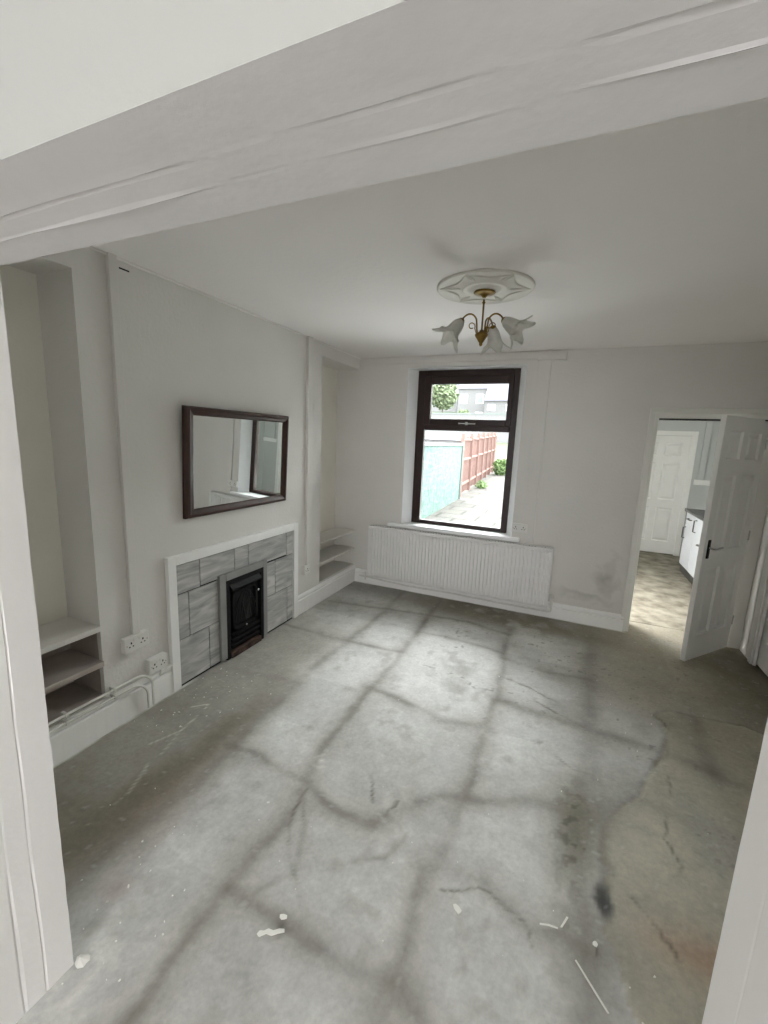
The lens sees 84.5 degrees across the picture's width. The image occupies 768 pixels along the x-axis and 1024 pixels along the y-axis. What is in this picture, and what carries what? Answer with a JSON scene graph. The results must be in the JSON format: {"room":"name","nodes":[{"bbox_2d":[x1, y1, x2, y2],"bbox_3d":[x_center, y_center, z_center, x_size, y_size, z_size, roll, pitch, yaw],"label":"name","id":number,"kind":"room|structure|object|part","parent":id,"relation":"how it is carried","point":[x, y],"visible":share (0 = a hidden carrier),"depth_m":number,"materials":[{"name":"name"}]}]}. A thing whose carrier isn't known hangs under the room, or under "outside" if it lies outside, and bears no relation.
{"room":"living room","nodes":[
{"label":"living room","id":0,"kind":"room"},
{"bbox_2d":[0,276,73,1023],"bbox_3d":[-1.432,0.405,1.260,0.958,2.073,0.229,7,11,23],"label":"door frame","id":1,"kind":"structure","parent":0,"point":[36,952],"depth_m":1.16,"materials":[{"name":"white wood"}]},
{"bbox_2d":[0,247,359,727],"bbox_3d":[-2.019,0.002,1.642,0.500,2.850,7.850,7,11,23],"label":"wall","id":2,"kind":"structure","parent":0,"point":[181,346],"depth_m":2.46,"materials":[{"name":"paint"}]},
{"bbox_2d":[38,616,99,654],"bbox_3d":[-1.815,0.672,2.010,0.282,0.030,0.745,7,11,23],"label":"shelf board","id":3,"kind":"object","parent":2,"relation":"attached to","point":[53,635],"visible":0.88,"depth_m":2.22,"materials":[{"name":"paint"}]},
{"bbox_2d":[41,633,101,693],"bbox_3d":[-1.840,0.869,2.051,0.250,0.372,0.746,7,11,23],"label":"lining","id":4,"kind":"object","parent":2,"relation":"attached to","point":[88,645],"visible":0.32,"depth_m":2.37,"materials":[{"name":"paint"}]},
{"bbox_2d":[42,649,103,693],"bbox_3d":[-1.815,0.866,2.038,0.300,0.030,0.741,7,11,23],"label":"shelf board","id":5,"kind":"object","parent":2,"relation":"attached to","point":[60,669],"visible":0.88,"depth_m":2.24,"materials":[{"name":"paint"}]},
{"bbox_2d":[45,682,104,726],"bbox_3d":[-1.833,1.062,2.079,0.276,0.015,0.745,7,11,23],"label":"shelf board","id":6,"kind":"object","parent":2,"relation":"on","point":[73,695],"visible":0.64,"depth_m":2.31,"materials":[{"name":"paint"}]},
{"bbox_2d":[49,684,149,733],"bbox_3d":[-1.637,1.161,2.136,0.055,0.191,0.968,7,11,23],"label":"pipe","id":7,"kind":"object","parent":2,"relation":"attached to","point":[64,721],"visible":0.77,"depth_m":2.31,"materials":[{"name":"white metal"}]},
{"bbox_2d":[48,675,154,725],"bbox_3d":[-1.630,1.137,2.149,0.053,0.234,1.002,7,11,23],"label":"pipe","id":8,"kind":"object","parent":2,"relation":"attached to","point":[64,714],"visible":0.8,"depth_m":2.33,"materials":[{"name":"white metal"}]},
{"bbox_2d":[49,664,173,766],"bbox_3d":[-1.614,1.162,2.225,0.028,0.200,1.160,7,11,23],"label":"baseboard","id":9,"kind":"structure","parent":2,"relation":"attached to","point":[66,741],"depth_m":2.35,"materials":[{"name":"white paint"}]},
{"bbox_2d":[105,252,139,634],"bbox_3d":[-1.416,-0.295,2.303,0.026,2.039,0.045,7,11,23],"label":"trim","id":10,"kind":"structure","parent":2,"relation":"attached to","point":[111,259],"depth_m":2.27,"materials":[{"name":"paint"}]},
{"bbox_2d":[121,629,148,654],"bbox_3d":[-1.455,0.757,2.475,0.040,0.092,0.152,7,11,23],"label":"double socket","id":11,"kind":"object","parent":2,"relation":"attached to","point":[130,643],"visible":1,"depth_m":2.45,"materials":[{"name":"white plastic"}]},
{"bbox_2d":[145,651,167,674],"bbox_3d":[-1.409,0.936,2.624,0.044,0.092,0.122,7,11,23],"label":"double socket","id":12,"kind":"object","parent":2,"relation":"attached to","point":[157,662],"visible":1,"depth_m":2.60,"materials":[{"name":"white plastic"}]},
{"bbox_2d":[159,664,172,675],"bbox_3d":[-1.382,0.993,2.680,0.019,0.039,0.104,5,10,16],"label":"power cable","id":13,"kind":"object","parent":12,"relation":"attached to","point":[161,672],"visible":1,"depth_m":2.67,"materials":[{"name":"white plastic"}]},
{"bbox_2d":[87,246,360,359],"bbox_3d":[-1.001,-1.423,2.985,0.016,0.022,3.700,7,11,23],"label":"trim","id":14,"kind":"structure","parent":2,"relation":"attached to","point":[90,247],"depth_m":2.66,"materials":[{"name":"white paint"}]},
{"bbox_2d":[164,522,297,692],"bbox_3d":[-1.088,0.635,3.312,0.032,0.908,1.377,7,11,23],"label":"fireplace surround","id":15,"kind":"object","parent":2,"relation":"attached to","point":[191,582],"visible":0.91,"depth_m":2.98,"materials":[{"name":"white paint"}]},
{"bbox_2d":[217,559,267,661],"bbox_3d":[-1.084,0.756,3.301,0.068,0.675,0.517,7,11,23],"label":"fireplace insert","id":16,"kind":"object","parent":15,"relation":"in","point":[242,592],"visible":1,"depth_m":3.28,"materials":[{"name":"black metal"}]},
{"bbox_3d":[-1.089,0.733,3.312,0.022,0.315,0.275,7,11,23],"label":"door","id":17,"kind":"part","parent":16,"relation":"part of","materials":[{"name":"black metal"}]},
{"bbox_3d":[-1.099,0.732,3.316,0.004,0.275,0.235,7,11,23],"label":"door glass","id":18,"kind":"part","parent":16,"relation":"part of","materials":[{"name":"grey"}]},
{"bbox_3d":[-1.095,0.779,3.317,0.040,0.622,0.413,7,11,23],"label":"casing","id":19,"kind":"part","parent":16,"relation":"part of","materials":[{"name":"black metal"}]},
{"bbox_2d":[230,573,261,590],"bbox_3d":[-1.070,0.542,3.271,0.052,0.057,0.330,7,11,23],"label":"hood","id":20,"kind":"object","parent":16,"relation":"attached to","point":[244,582],"depth_m":3.26,"materials":[{"name":"black metal"}]},
{"bbox_2d":[182,405,288,518],"bbox_3d":[-1.038,-0.376,3.115,0.065,0.712,1.043,7,11,23],"label":"wall mirror","id":21,"kind":"object","parent":2,"relation":"attached to","point":[232,460],"visible":1,"depth_m":3.01,"materials":[{"name":"black mirror"}]},
{"bbox_2d":[193,415,282,508],"bbox_3d":[-1.044,-0.379,3.128,0.009,0.612,0.923,9,12,23],"label":"mirror glass","id":22,"kind":"object","parent":21,"relation":"attached to","point":[238,459],"depth_m":3.06,"materials":[{"name":"silver mirror"}]},
{"bbox_2d":[302,564,309,574],"bbox_3d":[-0.749,0.553,4.080,0.034,0.088,0.087,7,11,23],"label":"socket","id":23,"kind":"object","parent":2,"relation":"attached to","point":[306,568],"visible":0.95,"depth_m":4.06,"materials":[{"name":"white plastic"}]},
{"bbox_2d":[305,336,312,564],"bbox_3d":[-0.697,-0.522,3.918,0.030,2.086,0.070,7,11,23],"label":"trim","id":24,"kind":"structure","parent":2,"relation":"attached to","point":[309,340],"depth_m":3.89,"materials":[{"name":"paint"}]},
{"bbox_2d":[298,565,354,614],"bbox_3d":[-0.587,0.810,4.536,0.027,0.187,1.187,7,11,23],"label":"baseboard","id":25,"kind":"structure","parent":2,"relation":"attached to","point":[318,593],"depth_m":4.44,"materials":[{"name":"white paint"}]},
{"bbox_2d":[319,560,353,582],"bbox_3d":[-0.640,0.663,4.765,0.276,0.013,0.773,7,11,23],"label":"shelf board","id":26,"kind":"object","parent":2,"relation":"on","point":[330,569],"visible":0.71,"depth_m":4.83,"materials":[{"name":"paint"}]},
{"bbox_2d":[319,544,353,563],"bbox_3d":[-0.633,0.468,4.732,0.274,0.020,0.773,7,11,23],"label":"shelf board","id":27,"kind":"object","parent":2,"relation":"attached to","point":[333,551],"visible":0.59,"depth_m":4.79,"materials":[{"name":"paint"}]},
{"bbox_2d":[320,527,354,544],"bbox_3d":[-0.625,0.261,4.696,0.274,0.020,0.773,7,11,23],"label":"shelf board","id":28,"kind":"object","parent":2,"relation":"attached to","point":[328,535],"visible":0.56,"depth_m":4.75,"materials":[{"name":"paint"}]},
{"bbox_2d":[0,0,767,265],"bbox_3d":[-0.098,-0.736,0.490,3.760,0.550,0.229,7,11,23],"label":"lintel","id":29,"kind":"object","parent":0,"point":[120,119],"visible":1,"depth_m":0.48,"materials":[{"name":"grey paint"}]},
{"bbox_2d":[16,551,767,1023],"bbox_3d":[1.704,1.111,4.153,4.620,0.108,7.920,7,11,23],"label":"floor","id":30,"kind":"structure","parent":0,"point":[625,851],"depth_m":1.89,"materials":[{"name":"concrete"}]},
{"bbox_2d":[74,954,90,968],"bbox_3d":[-0.970,1.435,1.357,0.047,0.008,0.039,7,11,23],"label":"lump","id":31,"kind":"object","parent":30,"relation":"on","point":[82,959],"visible":1,"depth_m":1.35,"materials":[{"name":"white paint"}]},
{"bbox_2d":[257,928,284,936],"bbox_3d":[-0.388,1.442,1.452,0.093,0.002,0.023,1,10,-6],"label":"flake","id":32,"kind":"object","parent":30,"relation":"on","point":[268,931],"visible":1,"depth_m":1.45,"materials":[{"name":"white"}]},
{"bbox_2d":[280,914,286,919],"bbox_3d":[-0.357,1.435,1.500,0.026,0.002,0.017,1,10,-7],"label":"flake","id":33,"kind":"object","parent":30,"relation":"on","point":[282,916],"visible":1,"depth_m":1.50,"materials":[{"name":"white"}]},
{"bbox_2d":[61,617,707,1023],"bbox_3d":[0.260,1.285,2.514,3.137,0.008,3.512,7,11,23],"label":"crumbs","id":34,"kind":"object","parent":30,"relation":"on","point":[654,976],"visible":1,"depth_m":1.70,"materials":[{"name":"white"}]},
{"bbox_2d":[453,904,461,914],"bbox_3d":[0.267,1.451,1.549,0.021,0.002,0.037,-4,12,-32],"label":"flake","id":35,"kind":"object","parent":30,"relation":"on","point":[458,910],"visible":1,"depth_m":1.55,"materials":[{"name":"white paint"}]},
{"bbox_2d":[540,923,557,928],"bbox_3d":[0.586,1.472,1.506,0.062,0.002,0.009,4,10,10],"label":"flake","id":36,"kind":"object","parent":30,"relation":"on","point":[544,924],"visible":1,"depth_m":1.50,"materials":[{"name":"white"}]},
{"bbox_2d":[575,960,608,1013],"bbox_3d":[0.658,1.503,1.342,0.006,0.002,0.139,-1,10,-17],"label":"flake","id":37,"kind":"object","parent":30,"relation":"on","point":[579,966],"visible":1,"depth_m":1.34,"materials":[{"name":"white"}]},
{"bbox_2d":[679,512,695,580],"bbox_3d":[4.371,0.474,5.656,0.630,0.860,0.525,7,11,23],"label":"base cabinet","id":38,"kind":"object","parent":30,"relation":"on","point":[688,535],"visible":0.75,"depth_m":5.74,"materials":[{"name":"white wood"}]},
{"bbox_3d":[4.117,0.471,5.744,0.021,0.567,0.474,7,11,23],"label":"door","id":39,"kind":"part","parent":38,"relation":"part of","materials":[{"name":"white wood"}]},
{"bbox_3d":[4.132,0.106,5.681,0.021,0.157,0.474,7,11,23],"label":"drawer","id":40,"kind":"part","parent":38,"relation":"part of","materials":[{"name":"white wood"}]},
{"bbox_2d":[688,518,702,583],"bbox_3d":[4.164,0.546,5.191,0.630,0.860,0.495,7,11,23],"label":"base cabinet","id":41,"kind":"object","parent":30,"relation":"on","point":[699,523],"visible":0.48,"depth_m":5.38,"materials":[{"name":"white wood"}]},
{"bbox_2d":[685,508,704,520],"bbox_3d":[4.280,0.071,5.317,0.625,0.038,1.050,7,11,23],"label":"countertop","id":42,"kind":"structure","parent":41,"relation":"on","point":[698,513],"depth_m":5.55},
{"bbox_2d":[91,97,767,357],"bbox_3d":[0.617,-1.327,2.403,4.450,0.120,3.977,7,11,23],"label":"ceiling","id":43,"kind":"structure","parent":0,"point":[656,233],"depth_m":1.92,"materials":[{"name":"white paint"}]},
{"bbox_2d":[437,269,534,304],"bbox_3d":[0.568,-1.253,2.385,0.540,0.024,0.540,7,11,23],"label":"ceiling rose","id":44,"kind":"object","parent":43,"relation":"attached to","point":[509,285],"visible":0.91,"depth_m":2.32,"materials":[{"name":"white paint"}]},
{"bbox_2d":[432,288,535,355],"bbox_3d":[0.555,-1.069,2.370,0.508,0.335,0.440,-1,10,-20],"label":"chandelier","id":45,"kind":"object","parent":44,"relation":"hanging from","point":[514,327],"visible":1,"depth_m":2.39,"materials":[{"name":"white glass"}]},
{"bbox_3d":[0.397,-1.027,2.389,0.194,0.142,0.198,41,2,43],"label":"lamp shade","id":46,"kind":"part","parent":45,"relation":"part of","materials":[{"name":"white glass"}]},
{"bbox_3d":[0.489,-1.071,2.404,0.111,0.110,0.009,1,10,-10],"label":"arm","id":47,"kind":"part","parent":45,"relation":"part of","materials":[{"name":"gold metal"}]},
{"bbox_3d":[0.563,-1.122,2.408,0.022,0.162,0.021,7,11,23],"label":"rod","id":48,"kind":"part","parent":45,"relation":"part of","materials":[{"name":"gold metal"}]},
{"bbox_3d":[0.610,-1.078,2.470,0.009,0.110,0.111,11,13,41],"label":"arm","id":49,"kind":"part","parent":45,"relation":"part of","materials":[{"name":"gold metal"}]},
{"bbox_3d":[0.622,-1.061,2.379,0.110,0.110,0.009,8,12,31],"label":"arm","id":50,"kind":"part","parent":45,"relation":"part of","materials":[{"name":"gold metal"}]},
{"bbox_3d":[0.653,-1.032,2.538,0.195,0.142,0.193,-23,26,-23],"label":"lamp shade","id":51,"kind":"part","parent":45,"relation":"part of","materials":[{"name":"white glass"}]},
{"bbox_3d":[0.707,-1.016,2.323,0.142,0.199,0.194,45,36,19],"label":"lamp shade","id":52,"kind":"part","parent":45,"relation":"part of","materials":[{"name":"white glass"}]},
{"bbox_2d":[354,341,767,613],"bbox_3d":[1.458,-0.308,4.247,3.760,2.850,0.250,7,11,23],"label":"wall","id":53,"kind":"structure","parent":0,"point":[601,401],"depth_m":3.93,"materials":[{"name":"paint"}]},
{"bbox_2d":[387,364,526,541],"bbox_3d":[0.798,-0.617,4.512,1.422,1.754,0.395,7,11,23],"label":"window","id":54,"kind":"structure","parent":53,"relation":"in","point":[421,381],"depth_m":4.46,"materials":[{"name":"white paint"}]},
{"bbox_3d":[0.726,0.197,4.561,1.422,0.040,0.197,7,11,23],"label":"sill","id":55,"kind":"part","parent":54,"relation":"part of","materials":[{"name":"white paint"}]},
{"bbox_3d":[0.862,-0.920,4.403,0.180,0.035,0.028,7,11,23],"label":"stay handle","id":56,"kind":"part","parent":54,"relation":"part of","materials":[{"name":"silver metal"}]},
{"bbox_3d":[0.868,-1.155,4.412,0.920,0.505,0.060,7,11,23],"label":"fanlight sash","id":57,"kind":"part","parent":54,"relation":"part of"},
{"bbox_2d":[364,524,553,608],"bbox_3d":[0.727,0.570,4.513,2.059,0.652,0.101,7,11,23],"label":"radiator","id":58,"kind":"object","parent":53,"relation":"attached to","point":[501,570],"visible":1,"depth_m":4.42,"materials":[{"name":"metal"}]},
{"bbox_2d":[369,524,552,550],"bbox_3d":[0.734,0.256,4.457,1.960,0.014,0.068,7,11,23],"label":"grille","id":59,"kind":"object","parent":58,"relation":"attached to","point":[373,527],"depth_m":4.41,"materials":[{"name":"metal"}]},
{"bbox_2d":[372,350,566,364],"bbox_3d":[0.766,-1.528,4.208,1.950,0.085,0.036,7,11,23],"label":"trim","id":60,"kind":"structure","parent":53,"relation":"attached to","point":[550,355],"depth_m":4.14,"materials":[{"name":"paint"}]},
{"bbox_2d":[354,568,623,630],"bbox_3d":[0.943,0.893,4.507,2.824,0.155,0.032,7,11,23],"label":"baseboard","id":61,"kind":"structure","parent":53,"relation":"attached to","point":[608,620],"depth_m":4.25,"materials":[{"name":"white paint"}]},
{"bbox_2d":[511,523,526,532],"bbox_3d":[1.349,0.158,4.212,0.147,0.087,0.032,7,11,23],"label":"double socket","id":62,"kind":"object","parent":53,"relation":"attached to","point":[516,527],"visible":1,"depth_m":4.20,"materials":[{"name":"white plastic"}]},
{"bbox_2d":[521,360,551,544],"bbox_3d":[1.458,-0.536,4.062,0.113,1.762,0.022,7,11,23],"label":"trim","id":63,"kind":"structure","parent":53,"relation":"attached to","point":[544,367],"depth_m":4.04,"materials":[{"name":"paint"}]},
{"bbox_2d":[621,408,767,660],"bbox_3d":[2.647,0.171,3.547,0.936,2.040,0.698,7,11,23],"label":"door","id":64,"kind":"structure","parent":53,"relation":"in","point":[737,499],"depth_m":3.45,"materials":[{"name":"paint"}]},
{"bbox_3d":[2.519,0.290,3.284,0.033,0.150,0.008,-3,11,-27],"label":"handle plate","id":65,"kind":"part","parent":64,"relation":"part of","materials":[{"name":"black metal"}]},
{"bbox_3d":[2.575,0.279,3.280,0.115,0.020,0.054,-3,11,-27],"label":"handle lever","id":66,"kind":"part","parent":64,"relation":"part of","materials":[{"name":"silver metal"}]},
{"bbox_2d":[657,420,719,555],"bbox_3d":[4.233,-0.602,7.029,2.400,2.700,0.200,7,11,23],"label":"wall","id":67,"kind":"structure","parent":0,"point":[698,494],"depth_m":6.61,"materials":[{"name":"grey paint"}]},
{"bbox_2d":[640,431,698,555],"bbox_3d":[4.409,-0.312,6.893,0.920,1.990,0.053,7,11,23],"label":"door","id":68,"kind":"structure","parent":67,"relation":"in","point":[674,457],"depth_m":6.80,"materials":[{"name":"white paint"}]},
{"bbox_2d":[693,480,709,485],"bbox_3d":[5.027,-0.450,6.573,0.360,0.080,0.030,7,11,23],"label":"trim","id":69,"kind":"structure","parent":67,"relation":"attached to","point":[696,482],"depth_m":6.59,"materials":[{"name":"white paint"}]},
{"bbox_2d":[697,421,713,479],"bbox_3d":[4.957,-1.065,6.503,0.080,1.150,0.040,7,11,23],"label":"trim","id":70,"kind":"structure","parent":67,"relation":"attached to","point":[709,424],"depth_m":6.51,"materials":[{"name":"grey paint"}]},
{"bbox_2d":[702,718,767,1023],"bbox_3d":[0.988,0.682,0.226,1.270,2.073,0.229,7,11,23],"label":"wall","id":71,"kind":"structure","parent":0,"point":[738,990],"depth_m":0.51,"materials":[{"name":"white paint"}]},
{"bbox_2d":[739,506,767,664],"bbox_3d":[1.745,0.427,0.061,0.190,2.850,7.900,7,11,23],"label":"wall","id":72,"kind":"structure","parent":0,"point":[764,539],"depth_m":3.53,"materials":[{"name":"paint"}]},
{"bbox_2d":[746,547,767,676],"bbox_3d":[2.906,0.273,2.897,0.134,2.040,0.940,7,11,23],"label":"door","id":73,"kind":"structure","parent":72,"relation":"in","point":[757,649],"depth_m":3.34,"materials":[{"name":"white paint"}]},
{"label":"outside","id":74,"kind":"structure","parent":0,"visible":0},
{"bbox_2d":[433,412,507,460],"bbox_3d":[23.482,-31.044,77.980,140.000,40.200,100.000,7,11,23],"label":"hillside","id":75,"kind":"structure","parent":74,"point":[501,452],"depth_m":40.47,"materials":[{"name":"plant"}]},
{"bbox_2d":[432,385,458,412],"bbox_3d":[6.981,-11.548,51.222,3.947,9.219,3.929,7,11,23],"label":"tree","id":76,"kind":"object","parent":75,"relation":"on","point":[444,397],"visible":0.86,"depth_m":49.93,"materials":[{"name":"green plant"}]},
{"bbox_2d":[432,385,458,411],"bbox_3d":[9.653,-17.078,64.190,4.800,7.500,6.600,7,11,23],"label":"house","id":77,"kind":"structure","parent":75,"relation":"on","point":[454,409],"depth_m":61.31,"materials":[{"name":"stone"}]},
{"bbox_2d":[457,409,468,412],"bbox_3d":[8.800,-8.887,47.491,2.162,5.392,2.072,7,11,23],"label":"bush","id":78,"kind":"object","parent":75,"relation":"on","point":[460,410],"visible":0.05,"depth_m":46.80,"materials":[{"name":"green plant"}]},
{"bbox_2d":[426,412,508,442],"bbox_3d":[10.137,-8.693,45.044,24.000,3.550,0.500,7,11,23],"label":"wall","id":79,"kind":"structure","parent":75,"relation":"on","point":[502,437],"depth_m":44.74,"materials":[{"name":"paint"}]},
{"bbox_2d":[457,384,488,412],"bbox_3d":[13.461,-16.556,61.471,4.200,8.100,6.600,7,11,23],"label":"house","id":80,"kind":"structure","parent":75,"relation":"on","point":[471,397],"depth_m":58.83,"materials":[{"name":"paint"}]},
{"bbox_3d":[11.190,-15.825,59.215,0.800,1.050,0.025,7,11,23],"label":"pane","id":81,"kind":"part","parent":80,"relation":"part of","materials":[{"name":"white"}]},
{"bbox_3d":[13.238,-15.591,58.340,0.800,1.050,0.025,7,11,23],"label":"pane","id":82,"kind":"part","parent":80,"relation":"part of","materials":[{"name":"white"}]},
{"bbox_2d":[484,384,508,412],"bbox_3d":[16.569,-15.334,58.066,4.400,7.100,6.600,7,11,23],"label":"house","id":83,"kind":"structure","parent":75,"relation":"on","point":[496,397],"depth_m":56.03,"materials":[{"name":"paint"}]},
{"bbox_3d":[14.214,-13.816,55.970,0.800,0.600,0.025,7,11,23],"label":"pane","id":84,"kind":"part","parent":83,"relation":"part of","materials":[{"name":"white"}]},
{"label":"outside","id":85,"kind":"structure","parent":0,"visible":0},
{"bbox_2d":[424,471,504,527],"bbox_3d":[1.147,-1.728,20.747,14.000,0.200,29.750,7,11,23],"label":"yard","id":86,"kind":"structure","parent":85,"point":[475,506],"depth_m":11.22,"materials":[{"name":"white concrete"}]},
{"bbox_2d":[421,442,463,518],"bbox_3d":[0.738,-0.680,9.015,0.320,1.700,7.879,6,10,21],"label":"wall","id":87,"kind":"structure","parent":86,"relation":"on","point":[443,462],"depth_m":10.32,"materials":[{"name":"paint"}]},
{"bbox_3d":[2.281,-1.230,12.554,0.060,1.700,0.060,7,11,23],"label":"post","id":88,"kind":"part","parent":87,"relation":"part of","materials":[{"name":"stone"}]},
{"bbox_2d":[425,431,481,477],"bbox_3d":[2.571,-2.984,21.439,4.400,2.150,3.400,7,11,23],"label":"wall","id":89,"kind":"structure","parent":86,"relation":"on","point":[430,436],"depth_m":19.98,"materials":[{"name":"paint"}]},
{"bbox_2d":[460,433,471,496],"bbox_3d":[2.693,-1.577,13.953,0.120,1.940,2.063,6,10,18],"label":"fence panel","id":90,"kind":"object","parent":86,"relation":"on","point":[464,439],"visible":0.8,"depth_m":13.99,"materials":[{"name":"wood"}]},
{"bbox_3d":[2.378,-1.431,13.036,0.120,1.940,0.100,6,10,18],"label":"post","id":91,"kind":"part","parent":90,"relation":"part of","materials":[{"name":"wood"}]},
{"bbox_2d":[466,433,478,489],"bbox_3d":[3.358,-1.914,15.880,0.120,2.000,2.063,6,10,18],"label":"fence panel","id":92,"kind":"object","parent":86,"relation":"on","point":[473,445],"visible":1,"depth_m":15.61,"materials":[{"name":"wood"}]},
{"bbox_3d":[3.043,-1.768,14.962,0.120,2.000,0.100,6,10,18],"label":"post","id":93,"kind":"part","parent":92,"relation":"part of","materials":[{"name":"wood"}]},
{"bbox_2d":[473,433,483,484],"bbox_3d":[4.023,-2.251,17.805,0.120,2.060,2.063,6,10,18],"label":"fence panel","id":94,"kind":"object","parent":86,"relation":"on","point":[479,453],"visible":0.94,"depth_m":17.01,"materials":[{"name":"wood"}]},
{"bbox_2d":[475,480,487,488],"bbox_3d":[3.648,-1.040,15.844,0.517,0.348,0.446,7,11,23],"label":"shrub","id":95,"kind":"object","parent":86,"relation":"on","point":[481,484],"visible":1,"depth_m":15.77,"materials":[{"name":"green plant"}]},
{"bbox_2d":[480,433,488,479],"bbox_3d":[4.687,-2.588,19.732,0.120,2.120,2.063,6,10,18],"label":"fence panel","id":96,"kind":"object","parent":86,"relation":"on","point":[483,457],"visible":0.94,"depth_m":18.91,"materials":[{"name":"brown wood"}]},
{"bbox_3d":[4.372,-2.442,18.814,0.120,2.120,0.100,6,10,18],"label":"post","id":97,"kind":"part","parent":96,"relation":"part of","materials":[{"name":"wood"}]},
{"bbox_2d":[484,433,491,477],"bbox_3d":[5.352,-2.925,21.658,0.120,2.180,2.063,6,10,18],"label":"fence panel","id":98,"kind":"object","parent":86,"relation":"on","point":[488,441],"visible":0.99,"depth_m":20.80,"materials":[{"name":"wood"}]},
{"bbox_2d":[487,433,494,474],"bbox_3d":[6.016,-3.262,23.584,0.120,2.240,2.063,6,10,18],"label":"fence panel","id":99,"kind":"object","parent":86,"relation":"on","point":[492,435],"visible":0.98,"depth_m":22.73,"materials":[{"name":"wood"}]},
{"bbox_2d":[491,432,497,471],"bbox_3d":[6.681,-3.599,25.510,0.120,2.300,2.063,6,10,18],"label":"fence panel","id":100,"kind":"object","parent":86,"relation":"on","point":[495,434],"visible":0.8,"depth_m":24.61,"materials":[{"name":"wood"}]},
{"bbox_2d":[492,458,505,475],"bbox_3d":[6.374,-2.453,22.824,1.080,1.050,1.066,7,11,23],"label":"shrub","id":101,"kind":"object","parent":86,"relation":"on","point":[499,465],"visible":0.77,"depth_m":22.62,"materials":[{"name":"green plant"}]}
]}

